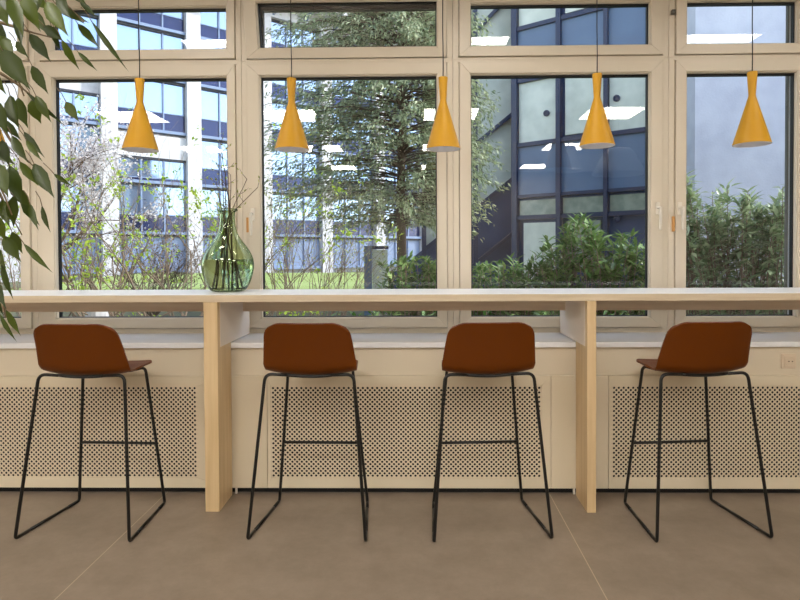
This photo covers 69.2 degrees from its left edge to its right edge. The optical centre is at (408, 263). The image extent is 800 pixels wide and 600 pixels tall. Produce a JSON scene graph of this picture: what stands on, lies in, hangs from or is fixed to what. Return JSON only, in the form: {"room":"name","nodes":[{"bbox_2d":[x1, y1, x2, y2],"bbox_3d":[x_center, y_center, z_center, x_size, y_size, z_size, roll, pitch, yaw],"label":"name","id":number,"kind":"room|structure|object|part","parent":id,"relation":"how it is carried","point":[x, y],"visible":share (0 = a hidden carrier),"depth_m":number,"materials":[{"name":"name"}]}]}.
{"room":"cafe","nodes":[
{"label":"cafe","id":0,"kind":"room"},
{"bbox_2d":[0,491,799,599],"bbox_3d":[-0.156,1.361,-0.764,8.900,0.080,8.820,0,1,1],"label":"floor","id":1,"kind":"structure","parent":0,"point":[312,545],"depth_m":2.57,"materials":[{"name":"beige tile"}]},
{"bbox_2d":[0,0,125,341],"bbox_3d":[-1.065,0.117,1.143,1.083,2.350,0.490,0,1,1],"label":"foliage","id":2,"kind":"object","parent":1,"relation":"on","point":[11,64],"visible":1,"depth_m":1.06,"materials":[{"name":"green plant"}]},
{"bbox_2d":[14,324,165,541],"bbox_3d":[-1.525,0.768,2.847,0.553,0.992,0.439,0,1,3],"label":"bar stool","id":3,"kind":"object","parent":1,"relation":"on","point":[82,351],"visible":1,"depth_m":2.69,"materials":[{"name":"brown plastic"},{"name":"black metal"}]},
{"bbox_3d":[-1.738,0.892,2.720,0.193,0.750,0.079,-1,1,-25],"label":"leg","id":4,"kind":"part","parent":3,"relation":"part of","materials":[{"name":"black metal"}]},
{"bbox_3d":[-1.708,0.895,2.983,0.170,0.734,0.080,1,1,43],"label":"leg","id":5,"kind":"part","parent":3,"relation":"part of","materials":[{"name":"black metal"}]},
{"bbox_3d":[-1.534,0.530,2.716,0.217,0.020,0.014,0,1,3],"label":"seat rail","id":6,"kind":"part","parent":3,"relation":"part of","materials":[{"name":"black metal"}]},
{"bbox_3d":[-1.328,0.891,2.696,0.193,0.750,0.079,0,1,32],"label":"leg","id":7,"kind":"part","parent":3,"relation":"part of","materials":[{"name":"black metal"}]},
{"bbox_3d":[-1.326,0.894,2.961,0.170,0.735,0.080,-1,1,-36],"label":"leg","id":8,"kind":"part","parent":3,"relation":"part of","materials":[{"name":"black metal"}]},
{"bbox_2d":[246,323,368,540],"bbox_3d":[-0.459,0.764,2.837,0.553,0.992,0.439,0,1,2],"label":"bar stool","id":9,"kind":"object","parent":1,"relation":"on","point":[299,350],"visible":1,"depth_m":2.68,"materials":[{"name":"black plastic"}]},
{"bbox_3d":[-0.670,0.888,2.707,0.193,0.750,0.079,-1,1,-26],"label":"leg","id":10,"kind":"part","parent":9,"relation":"part of","materials":[{"name":"black metal"}]},
{"bbox_3d":[-0.645,0.891,2.970,0.170,0.734,0.080,1,1,42],"label":"leg","id":11,"kind":"part","parent":9,"relation":"part of","materials":[{"name":"black metal"}]},
{"bbox_3d":[-0.465,0.525,2.707,0.217,0.020,0.014,0,1,2],"label":"seat rail","id":12,"kind":"part","parent":9,"relation":"part of","materials":[{"name":"black metal"}]},
{"bbox_3d":[-0.259,0.886,2.690,0.193,0.750,0.079,0,1,30],"label":"leg","id":13,"kind":"part","parent":9,"relation":"part of","materials":[{"name":"black metal"}]},
{"bbox_3d":[-0.262,0.889,2.955,0.170,0.735,0.080,-1,1,-37],"label":"leg","id":14,"kind":"part","parent":9,"relation":"part of","materials":[{"name":"black metal"}]},
{"bbox_2d":[0,287,799,512],"bbox_3d":[-0.038,0.702,3.193,5.937,1.100,0.555,0,1,1],"label":"bar table","id":15,"kind":"object","parent":1,"relation":"on","point":[226,314],"visible":0.99,"depth_m":3.00,"materials":[{"name":"white laminate"}]},
{"bbox_3d":[-0.994,0.724,3.208,0.071,1.063,0.555,0,1,1],"label":"leg","id":16,"kind":"part","parent":15,"relation":"part of","materials":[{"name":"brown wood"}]},
{"bbox_2d":[201,208,253,291],"bbox_3d":[-0.995,-0.072,3.185,0.279,0.453,0.279,-1,1,-24],"label":"glass vase","id":17,"kind":"object","parent":15,"relation":"on","point":[227,264],"visible":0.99,"depth_m":3.10,"materials":[{"name":"glass"}]},
{"bbox_2d":[206,132,259,226],"bbox_3d":[-0.961,-0.290,3.185,0.284,0.854,0.120,0,1,1],"label":"bunch","id":18,"kind":"object","parent":17,"relation":"in","point":[225,183],"visible":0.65,"depth_m":3.18,"materials":[{"name":"plant"}]},
{"bbox_3d":[-0.996,0.308,3.216,0.074,0.230,0.515,0,1,1],"label":"panel","id":19,"kind":"part","parent":15,"relation":"part of","materials":[{"name":"beige laminate"}]},
{"bbox_3d":[0.917,0.300,3.186,0.048,0.230,0.515,0,1,1],"label":"panel","id":20,"kind":"part","parent":15,"relation":"part of","materials":[{"name":"beige laminate"}]},
{"bbox_3d":[0.918,0.716,3.178,0.045,1.063,0.555,0,1,1],"label":"leg","id":21,"kind":"part","parent":15,"relation":"part of","materials":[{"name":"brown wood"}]},
{"bbox_2d":[432,322,553,541],"bbox_3d":[0.369,0.760,2.830,0.553,0.992,0.439,0,1,-3],"label":"bar stool","id":22,"kind":"object","parent":1,"relation":"on","point":[495,349],"visible":1,"depth_m":2.67,"materials":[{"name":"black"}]},
{"bbox_3d":[0.172,0.887,2.945,0.170,0.734,0.080,0,1,36],"label":"leg","id":23,"kind":"part","parent":22,"relation":"part of","materials":[{"name":"black metal"}]},
{"bbox_3d":[0.172,0.884,2.680,0.193,0.750,0.079,-1,1,-31],"label":"leg","id":24,"kind":"part","parent":22,"relation":"part of","materials":[{"name":"black metal"}]},
{"bbox_3d":[0.375,0.521,2.699,0.217,0.020,0.014,0,1,-3],"label":"seat rail","id":25,"kind":"part","parent":22,"relation":"part of","materials":[{"name":"black metal"}]},
{"bbox_3d":[0.555,0.885,2.965,0.170,0.735,0.080,-1,1,-42],"label":"leg","id":26,"kind":"part","parent":22,"relation":"part of","materials":[{"name":"black metal"}]},
{"bbox_3d":[0.583,0.882,2.702,0.193,0.750,0.079,0,1,25],"label":"leg","id":27,"kind":"part","parent":22,"relation":"part of","materials":[{"name":"black metal"}]},
{"bbox_2d":[624,321,773,542],"bbox_3d":[1.364,0.756,2.821,0.553,0.992,0.439,0,1,-4],"label":"bar stool","id":28,"kind":"object","parent":1,"relation":"on","point":[690,349],"visible":1,"depth_m":2.67,"materials":[{"name":"brown leather"},{"name":"black metal"}]},
{"bbox_3d":[1.165,0.883,2.933,0.170,0.734,0.080,0,1,36],"label":"leg","id":29,"kind":"part","parent":28,"relation":"part of","materials":[{"name":"black metal"}]},
{"bbox_3d":[1.169,0.880,2.668,0.193,0.750,0.079,-1,1,-32],"label":"leg","id":30,"kind":"part","parent":28,"relation":"part of","materials":[{"name":"black metal"}]},
{"bbox_3d":[1.371,0.517,2.691,0.217,0.020,0.014,0,1,-4],"label":"seat rail","id":31,"kind":"part","parent":28,"relation":"part of","materials":[{"name":"black metal"}]},
{"bbox_3d":[1.547,0.881,2.959,0.170,0.735,0.080,-1,1,-43],"label":"leg","id":32,"kind":"part","parent":28,"relation":"part of","materials":[{"name":"black metal"}]},
{"bbox_3d":[1.579,0.878,2.696,0.193,0.750,0.079,0,1,24],"label":"leg","id":33,"kind":"part","parent":28,"relation":"part of","materials":[{"name":"black metal"}]},
{"bbox_2d":[0,347,799,375],"bbox_3d":[-0.098,-0.252,3.398,8.900,3.000,0.520,0,1,1],"label":"wall","id":34,"kind":"structure","parent":0,"point":[556,360],"depth_m":3.15,"materials":[{"name":"beige paint"}]},
{"bbox_2d":[0,0,38,333],"bbox_3d":[-2.947,-0.640,3.564,1.371,2.144,0.104,0,1,1],"label":"window","id":35,"kind":"structure","parent":34,"relation":"in","point":[28,321],"depth_m":3.51,"materials":[{"name":"beige wood"}]},
{"bbox_2d":[13,0,28,61],"bbox_3d":[-2.926,-1.448,3.527,1.249,0.457,0.059,0,1,1],"label":"light","id":36,"kind":"object","parent":35,"relation":"attached to","point":[25,41],"depth_m":3.49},
{"bbox_2d":[0,376,204,487],"bbox_3d":[-2.022,0.923,3.176,2.092,0.611,0.014,0,1,1],"label":"radiator cover","id":37,"kind":"object","parent":34,"relation":"attached to","point":[34,481],"visible":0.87,"depth_m":3.17,"materials":[{"name":"beige"}]},
{"bbox_2d":[34,0,242,332],"bbox_3d":[-1.633,-0.646,3.543,1.255,2.144,0.104,0,1,1],"label":"window","id":38,"kind":"structure","parent":34,"relation":"in","point":[156,65],"depth_m":3.50,"materials":[{"name":"beige wood"}]},
{"bbox_2d":[38,0,235,61],"bbox_3d":[-1.636,-1.453,3.507,1.183,0.457,0.059,0,1,1],"label":"light","id":39,"kind":"object","parent":38,"relation":"attached to","point":[228,54],"depth_m":3.48,"materials":[{"name":"clear glass"}]},
{"bbox_2d":[241,0,452,332],"bbox_3d":[-0.371,-0.650,3.472,1.268,2.144,0.206,0,1,1],"label":"window","id":40,"kind":"structure","parent":34,"relation":"in","point":[260,64],"depth_m":3.48,"materials":[{"name":"beige wood"}]},
{"bbox_3d":[-0.938,-0.247,3.460,0.024,0.165,0.055,0,1,1],"label":"handle","id":41,"kind":"part","parent":40,"relation":"part of","materials":[{"name":"white"}]},
{"bbox_2d":[243,0,446,59],"bbox_3d":[-0.376,-1.455,3.435,1.194,0.458,0.160,0,1,1],"label":"light","id":42,"kind":"object","parent":40,"relation":"attached to","point":[253,10],"depth_m":3.45,"materials":[{"name":"clear glass"}]},
{"bbox_2d":[0,387,799,476],"bbox_3d":[-0.097,0.907,3.156,8.880,0.587,0.002,0,1,1],"label":"radiator grille","id":43,"kind":"object","parent":34,"relation":"attached to","point":[173,390],"depth_m":3.15,"materials":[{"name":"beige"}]},
{"bbox_2d":[0,332,799,348],"bbox_3d":[-0.588,0.441,3.331,6.087,0.030,0.394,0,1,1],"label":"windowsill","id":44,"kind":"structure","parent":34,"relation":"attached to","point":[542,339],"depth_m":3.20,"materials":[{"name":"white"}]},
{"bbox_2d":[0,487,799,492],"bbox_3d":[-0.095,1.227,3.180,8.880,0.050,0.017,0,1,1],"label":"baseboard","id":45,"kind":"structure","parent":34,"relation":"attached to","point":[608,490],"depth_m":3.17,"materials":[{"name":"black"}]},
{"bbox_2d":[231,375,575,493],"bbox_3d":[-0.026,0.931,3.145,1.876,0.643,0.014,0,1,1],"label":"radiator cover","id":46,"kind":"object","parent":34,"relation":"attached to","point":[557,399],"visible":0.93,"depth_m":3.14,"materials":[{"name":"beige"}]},
{"bbox_3d":[-0.867,0.918,3.158,0.194,0.611,0.014,0,1,1],"label":"panel","id":47,"kind":"part","parent":46,"relation":"part of","materials":[{"name":"beige wood"}]},
{"bbox_3d":[0.839,0.911,3.131,0.145,0.611,0.014,0,1,1],"label":"panel","id":48,"kind":"part","parent":46,"relation":"part of","materials":[{"name":"beige wood"}]},
{"bbox_2d":[452,0,674,331],"bbox_3d":[0.922,-0.656,3.475,1.315,2.144,0.159,0,1,1],"label":"window","id":49,"kind":"structure","parent":34,"relation":"in","point":[649,60],"depth_m":3.46,"materials":[{"name":"beige wood"}]},
{"bbox_2d":[458,0,662,57],"bbox_3d":[0.901,-1.464,3.467,1.204,0.457,0.059,0,1,1],"label":"light","id":50,"kind":"object","parent":49,"relation":"attached to","point":[653,46],"depth_m":3.45,"materials":[{"name":"clear glass"}]},
{"bbox_3d":[1.478,-0.280,3.421,0.024,0.165,0.055,0,1,1],"label":"handle","id":51,"kind":"part","parent":49,"relation":"part of","materials":[{"name":"white"}]},
{"bbox_2d":[596,375,799,488],"bbox_3d":[1.930,0.906,3.114,2.012,0.611,0.014,0,1,1],"label":"radiator cover","id":52,"kind":"object","parent":34,"relation":"attached to","point":[605,384],"visible":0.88,"depth_m":3.11,"materials":[{"name":"beige"}]},
{"bbox_3d":[0.998,0.910,3.128,0.149,0.611,0.014,0,1,1],"label":"panel","id":53,"kind":"part","parent":52,"relation":"part of","materials":[{"name":"beige wood"}]},
{"bbox_2d":[668,0,799,331],"bbox_3d":[2.000,-0.666,3.495,0.910,2.154,0.176,0,1,-3],"label":"window","id":54,"kind":"structure","parent":34,"relation":"in","point":[685,60],"depth_m":3.45,"materials":[{"name":"beige wood"}]},
{"bbox_3d":[1.607,-0.280,3.419,0.024,0.165,0.055,0,1,1],"label":"handle","id":55,"kind":"part","parent":54,"relation":"part of","materials":[{"name":"white"}]},
{"bbox_2d":[674,0,799,55],"bbox_3d":[1.974,-1.469,3.450,0.786,0.457,0.059,0,1,1],"label":"light","id":56,"kind":"object","parent":54,"relation":"attached to","point":[681,48],"depth_m":3.43,"materials":[{"name":"clear glass"}]},
{"bbox_3d":[2.351,-0.669,3.583,0.046,2.154,0.040,0,1,1],"label":"guide rail","id":57,"kind":"part","parent":54,"relation":"part of","materials":[{"name":"silver metal"}]},
{"bbox_2d":[781,354,795,368],"bbox_3d":[2.038,0.526,3.111,0.080,0.080,0.014,0,1,1],"label":"wall socket","id":58,"kind":"object","parent":34,"relation":"attached to","point":[788,361],"visible":1,"depth_m":3.11,"materials":[{"name":"beige plastic"}]},
{"bbox_3d":[-0.170,-1.754,-0.778,8.900,0.150,8.900,0,1,1],"label":"ceiling","id":59,"kind":"structure","parent":0,"visible":0},
{"bbox_2d":[122,0,158,152],"bbox_3d":[-1.443,-1.173,3.103,0.183,1.135,0.183,0,1,1],"label":"pendant lamp","id":60,"kind":"object","parent":59,"relation":"hanging from","point":[139,138],"visible":1,"depth_m":3.08,"materials":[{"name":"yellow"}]},
{"bbox_3d":[-1.444,-1.356,3.100,0.007,0.750,0.006,0,1,23],"label":"cord","id":61,"kind":"part","parent":60,"relation":"part of","materials":[{"name":"black plastic"}]},
{"bbox_3d":[-1.442,-0.796,3.109,0.183,0.380,0.183,0,1,1],"label":"lamp shade","id":62,"kind":"part","parent":60,"relation":"part of","materials":[{"name":"orange"}]},
{"bbox_2d":[275,0,308,152],"bbox_3d":[-0.627,-1.175,3.090,0.183,1.138,0.183,0,1,1],"label":"pendant lamp","id":63,"kind":"object","parent":59,"relation":"hanging from","point":[291,138],"visible":1,"depth_m":3.06,"materials":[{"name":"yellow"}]},
{"bbox_3d":[-0.628,-1.357,3.087,0.007,0.753,0.006,0,1,23],"label":"cord","id":64,"kind":"part","parent":63,"relation":"part of","materials":[{"name":"black plastic"}]},
{"bbox_3d":[-0.626,-0.796,3.097,0.183,0.380,0.183,0,1,1],"label":"lamp shade","id":65,"kind":"part","parent":63,"relation":"part of","materials":[{"name":"orange"}]},
{"bbox_2d":[426,0,459,151],"bbox_3d":[0.180,-1.177,3.077,0.183,1.142,0.183,0,1,1],"label":"pendant lamp","id":66,"kind":"object","parent":59,"relation":"hanging from","point":[443,137],"visible":1,"depth_m":3.05,"materials":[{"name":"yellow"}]},
{"bbox_3d":[0.182,-0.796,3.084,0.183,0.380,0.183,0,1,1],"label":"lamp shade","id":67,"kind":"part","parent":66,"relation":"part of","materials":[{"name":"orange"}]},
{"bbox_3d":[0.179,-1.359,3.074,0.007,0.757,0.006,-1,1,-22],"label":"cord","id":68,"kind":"part","parent":66,"relation":"part of","materials":[{"name":"black plastic"}]},
{"bbox_2d":[579,0,614,148],"bbox_3d":[0.994,-1.186,3.064,0.183,1.130,0.183,0,1,1],"label":"pendant lamp","id":69,"kind":"object","parent":59,"relation":"hanging from","point":[597,134],"visible":1,"depth_m":3.04,"materials":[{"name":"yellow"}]},
{"bbox_3d":[0.996,-0.811,3.071,0.183,0.380,0.183,0,1,1],"label":"lamp shade","id":70,"kind":"part","parent":69,"relation":"part of","materials":[{"name":"orange"}]},
{"bbox_3d":[0.993,-1.369,3.061,0.007,0.745,0.006,-1,1,-22],"label":"cord","id":71,"kind":"part","parent":69,"relation":"part of","materials":[{"name":"black plastic"}]},
{"bbox_2d":[732,0,771,147],"bbox_3d":[1.807,-1.190,3.052,0.183,1.128,0.183,0,1,1],"label":"pendant lamp","id":72,"kind":"object","parent":59,"relation":"hanging from","point":[752,131],"visible":1,"depth_m":3.03,"materials":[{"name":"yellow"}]},
{"bbox_3d":[1.809,-0.816,3.058,0.183,0.380,0.183,0,1,1],"label":"lamp shade","id":73,"kind":"part","parent":72,"relation":"part of","materials":[{"name":"orange"}]},
{"bbox_3d":[1.806,-1.373,3.049,0.007,0.743,0.006,0,1,23],"label":"cord","id":74,"kind":"part","parent":72,"relation":"part of","materials":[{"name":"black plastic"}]},
{"label":"outside","id":75,"kind":"structure","parent":0,"visible":0},
{"bbox_2d":[0,271,622,316],"bbox_3d":[-6.875,0.897,39.584,75.000,0.500,71.100,0,1,1],"label":"ground","id":76,"kind":"structure","parent":75,"point":[192,313],"depth_m":12.67,"materials":[{"name":"soil"}]},
{"bbox_2d":[0,219,80,316],"bbox_3d":[-5.072,0.032,6.955,1.656,2.367,2.547,0,1,1],"label":"bare shrub","id":77,"kind":"object","parent":76,"relation":"on","point":[12,257],"visible":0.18,"depth_m":7.26,"materials":[{"name":"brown plant"}]},
{"bbox_2d":[0,95,180,250],"bbox_3d":[-7.099,-1.140,12.133,4.019,4.545,4.360,-1,1,-42],"label":"blossom tree","id":78,"kind":"object","parent":76,"relation":"on","point":[92,153],"visible":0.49,"depth_m":11.67,"materials":[{"name":"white plant"}]},
{"bbox_2d":[85,312,108,315],"bbox_3d":[-2.653,0.745,4.952,0.253,0.955,0.262,-1,1,-38],"label":"boulder","id":79,"kind":"object","parent":76,"relation":"on","point":[88,313],"visible":0.03,"depth_m":4.89,"materials":[{"name":"white stone"}]},
{"bbox_2d":[64,197,218,315],"bbox_3d":[-5.375,-0.157,11.892,3.683,2.581,2.626,0,1,22],"label":"bare shrub","id":80,"kind":"object","parent":76,"relation":"on","point":[177,274],"visible":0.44,"depth_m":11.91,"materials":[{"name":"brown plant"}]},
{"bbox_2d":[0,94,291,315],"bbox_3d":[-2.922,-0.254,6.390,2.700,2.945,3.543,0,1,36],"label":"shrub","id":81,"kind":"object","parent":76,"relation":"on","point":[120,283],"visible":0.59,"depth_m":5.88,"materials":[{"name":"green plant"}]},
{"bbox_2d":[1,100,377,315],"bbox_3d":[-2.345,-0.274,6.672,3.932,2.971,2.453,0,1,-13],"label":"shrub","id":82,"kind":"object","parent":76,"relation":"on","point":[97,114],"visible":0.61,"depth_m":6.48,"materials":[{"name":"green plant"}]},
{"bbox_2d":[11,272,391,289],"bbox_3d":[-7.016,0.830,21.130,12.300,0.480,14.000,0,1,1],"label":"lawn","id":83,"kind":"structure","parent":76,"relation":"on","point":[304,284],"depth_m":21.77,"materials":[{"name":"green plant"}]},
{"bbox_2d":[0,94,420,315],"bbox_3d":[-2.595,-0.145,5.403,3.282,2.764,4.528,-1,1,-42],"label":"shrub","id":84,"kind":"object","parent":76,"relation":"on","point":[92,286],"visible":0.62,"depth_m":5.36,"materials":[{"name":"green plant"}]},
{"bbox_2d":[0,12,421,281],"bbox_3d":[-11.285,-8.784,42.417,49.300,18.800,15.601,-1,1,-39],"label":"office building","id":85,"kind":"structure","parent":76,"relation":"on","point":[203,104],"depth_m":33.05,"materials":[{"name":"white stone"}]},
{"bbox_2d":[174,124,393,315],"bbox_3d":[-1.280,-0.271,7.166,2.580,2.927,2.143,0,1,17],"label":"shrub","id":86,"kind":"object","parent":76,"relation":"on","point":[271,210],"visible":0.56,"depth_m":7.02,"materials":[{"name":"green plant"}]},
{"bbox_2d":[264,161,419,315],"bbox_3d":[-0.977,-0.132,8.012,1.945,2.615,2.614,1,1,41],"label":"shrub","id":87,"kind":"object","parent":76,"relation":"on","point":[342,255],"visible":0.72,"depth_m":8.04,"materials":[{"name":"green plant"}]},
{"bbox_2d":[364,246,388,314],"bbox_3d":[-0.683,0.367,12.220,0.510,1.459,0.100,0,1,1],"label":"utility box","id":88,"kind":"object","parent":76,"relation":"on","point":[375,253],"visible":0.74,"depth_m":12.21,"materials":[{"name":"grey metal"}]},
{"bbox_3d":[-0.858,0.368,12.223,0.160,1.459,0.100,0,1,1],"label":"post","id":89,"kind":"part","parent":88,"relation":"part of","materials":[{"name":"grey metal"}]},
{"bbox_3d":[-0.608,0.357,12.229,0.320,1.279,0.020,0,1,1],"label":"pane","id":90,"kind":"part","parent":88,"relation":"part of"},
{"bbox_3d":[-0.606,-0.328,12.212,0.350,0.070,0.050,0,1,1],"label":"rail","id":91,"kind":"part","parent":88,"relation":"part of","materials":[{"name":"black metal"}]},
{"bbox_2d":[264,3,510,314],"bbox_3d":[-0.617,-2.188,9.850,4.850,6.655,4.161,0,1,-13],"label":"evergreen tree","id":92,"kind":"object","parent":76,"relation":"on","point":[414,28],"visible":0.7,"depth_m":9.48,"materials":[{"name":"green plant"}]},
{"bbox_2d":[373,250,435,315],"bbox_3d":[0.062,0.476,8.540,1.335,1.364,1.054,0,1,1],"label":"bush","id":93,"kind":"object","parent":76,"relation":"on","point":[427,282],"visible":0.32,"depth_m":8.44,"materials":[{"name":"green plant"}]},
{"bbox_2d":[392,2,511,288],"bbox_3d":[1.181,-5.140,16.571,3.264,12.697,3.050,0,1,1],"label":"building","id":94,"kind":"structure","parent":76,"relation":"on","point":[497,244],"depth_m":15.21,"materials":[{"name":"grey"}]},
{"bbox_3d":[0.374,-4.960,15.146,0.120,12.000,0.170,0,1,1],"label":"post","id":95,"kind":"part","parent":94,"relation":"part of","materials":[{"name":"grey"}]},
{"bbox_3d":[1.197,-0.543,16.706,3.252,3.499,2.940,0,1,1],"label":"cladding panel","id":96,"kind":"part","parent":94,"relation":"part of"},
{"bbox_3d":[1.721,-4.965,15.125,0.120,12.000,0.170,0,1,1],"label":"post","id":97,"kind":"part","parent":94,"relation":"part of","materials":[{"name":"blue"}]},
{"bbox_2d":[325,310,686,315],"bbox_3d":[0.563,0.752,4.600,3.508,0.960,0.628,0,1,1],"label":"bush","id":98,"kind":"object","parent":76,"relation":"on","point":[605,311],"visible":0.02,"depth_m":4.61,"materials":[{"name":"green plant"}]},
{"bbox_2d":[472,253,541,314],"bbox_3d":[1.091,0.523,6.947,1.249,1.323,0.981,0,1,4],"label":"bush","id":99,"kind":"object","parent":76,"relation":"on","point":[517,281],"visible":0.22,"depth_m":6.74,"materials":[{"name":"green plant"}]},
{"bbox_2d":[511,7,645,287],"bbox_3d":[5.875,-4.480,14.904,4.584,11.000,5.060,1,1,37],"label":"building","id":100,"kind":"structure","parent":76,"relation":"on","point":[552,177],"depth_m":13.47,"materials":[{"name":"blue glass"}]},
{"bbox_3d":[2.625,-4.455,14.303,0.136,11.000,0.170,1,1,37],"label":"post","id":101,"kind":"part","parent":100,"relation":"part of","materials":[{"name":"blue"}]},
{"bbox_3d":[3.101,-3.422,13.994,1.010,4.720,0.140,1,1,37],"label":"rail","id":102,"kind":"part","parent":100,"relation":"part of","materials":[{"name":"blue"}]},
{"bbox_3d":[3.111,-5.092,13.989,1.010,1.180,0.080,1,1,37],"label":"cladding panel","id":103,"kind":"part","parent":100,"relation":"part of","materials":[{"name":"blue glass"}]},
{"bbox_3d":[3.124,-2.252,14.039,1.010,1.200,0.080,1,1,37],"label":"cladding panel","id":104,"kind":"part","parent":100,"relation":"part of","materials":[{"name":"blue glass"}]},
{"bbox_3d":[3.106,-6.947,13.961,0.978,2.350,0.070,1,1,37],"label":"pane","id":105,"kind":"part","parent":100,"relation":"part of","materials":[{"name":"glass"}]},
{"bbox_3d":[3.121,-3.672,14.018,0.978,1.460,0.070,1,1,37],"label":"pane","id":106,"kind":"part","parent":100,"relation":"part of","materials":[{"name":"glass"}]},
{"bbox_3d":[3.185,-0.042,14.032,0.850,1.880,0.090,1,1,37],"label":"door pane","id":107,"kind":"part","parent":100,"relation":"part of","materials":[{"name":"glass"}]},
{"bbox_2d":[543,110,549,116],"bbox_3d":[3.277,-3.575,13.825,0.150,0.150,0.050,1,1,37],"label":"vent","id":108,"kind":"object","parent":100,"relation":"attached to","point":[546,113],"depth_m":13.82,"materials":[{"name":"grey metal"}]},
{"bbox_3d":[3.527,-4.447,13.617,0.111,11.000,0.170,1,1,37],"label":"post","id":109,"kind":"part","parent":100,"relation":"part of","materials":[{"name":"blue"}]},
{"bbox_3d":[4.023,-6.969,13.263,0.912,2.290,0.070,1,1,37],"label":"pane","id":110,"kind":"part","parent":100,"relation":"part of","materials":[{"name":"glass"}]},
{"bbox_3d":[3.993,-3.414,13.317,1.008,4.720,0.140,1,1,37],"label":"rail","id":111,"kind":"part","parent":100,"relation":"part of","materials":[{"name":"blue"}]},
{"bbox_3d":[4.003,-5.084,13.311,1.008,1.180,0.080,1,1,37],"label":"cladding panel","id":112,"kind":"part","parent":100,"relation":"part of","materials":[{"name":"blue glass"}]},
{"bbox_3d":[4.016,-2.245,13.361,1.008,1.200,0.080,1,1,37],"label":"cladding panel","id":113,"kind":"part","parent":100,"relation":"part of","materials":[{"name":"blue glass"}]},
{"bbox_3d":[4.034,-0.410,13.379,0.796,1.130,0.090,1,1,37],"label":"door pane","id":114,"kind":"part","parent":100,"relation":"part of","materials":[{"name":"glass"}]},
{"bbox_3d":[4.038,-3.694,13.320,0.912,1.400,0.070,1,1,37],"label":"pane","id":115,"kind":"part","parent":100,"relation":"part of","materials":[{"name":"glass"}]},
{"bbox_3d":[4.410,-4.439,12.947,0.089,11.000,0.170,1,1,37],"label":"post","id":116,"kind":"part","parent":100,"relation":"part of","materials":[{"name":"blue"}]},
{"bbox_2d":[613,95,619,101],"bbox_3d":[4.589,-3.648,12.827,0.150,0.150,0.050,1,1,37],"label":"vent","id":117,"kind":"object","parent":100,"relation":"attached to","point":[616,98],"depth_m":12.82,"materials":[{"name":"grey metal"}]},
{"bbox_3d":[4.801,-3.407,12.703,0.843,4.720,0.140,1,1,37],"label":"rail","id":118,"kind":"part","parent":100,"relation":"part of","materials":[{"name":"blue"}]},
{"bbox_3d":[4.821,-3.657,12.726,0.811,1.460,0.070,1,1,37],"label":"pane","id":119,"kind":"part","parent":100,"relation":"part of","materials":[{"name":"glass"}]},
{"bbox_3d":[4.824,-2.237,12.747,0.843,1.200,0.080,1,1,37],"label":"cladding panel","id":120,"kind":"part","parent":100,"relation":"part of","materials":[{"name":"blue glass"}]},
{"bbox_3d":[4.812,-5.077,12.697,0.843,1.180,0.080,1,1,37],"label":"cladding panel","id":121,"kind":"part","parent":100,"relation":"part of","materials":[{"name":"blue glass"}]},
{"bbox_2d":[523,211,644,314],"bbox_3d":[2.089,0.290,6.498,1.619,1.798,0.974,0,1,-1],"label":"bush","id":122,"kind":"object","parent":76,"relation":"on","point":[605,269],"visible":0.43,"depth_m":6.34,"materials":[{"name":"green plant"}]},
{"bbox_2d":[686,170,784,314],"bbox_3d":[3.295,0.118,5.841,1.701,2.151,0.918,0,1,1],"label":"bush","id":123,"kind":"object","parent":76,"relation":"on","point":[704,254],"visible":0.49,"depth_m":5.66,"materials":[{"name":"green plant"}]},
{"bbox_2d":[686,6,785,287],"bbox_3d":[9.970,-3.948,11.978,9.000,10.000,2.000,0,1,1],"label":"wall","id":124,"kind":"structure","parent":76,"relation":"on","point":[715,105],"depth_m":11.06,"materials":[{"name":"grey paint"}]}
]}

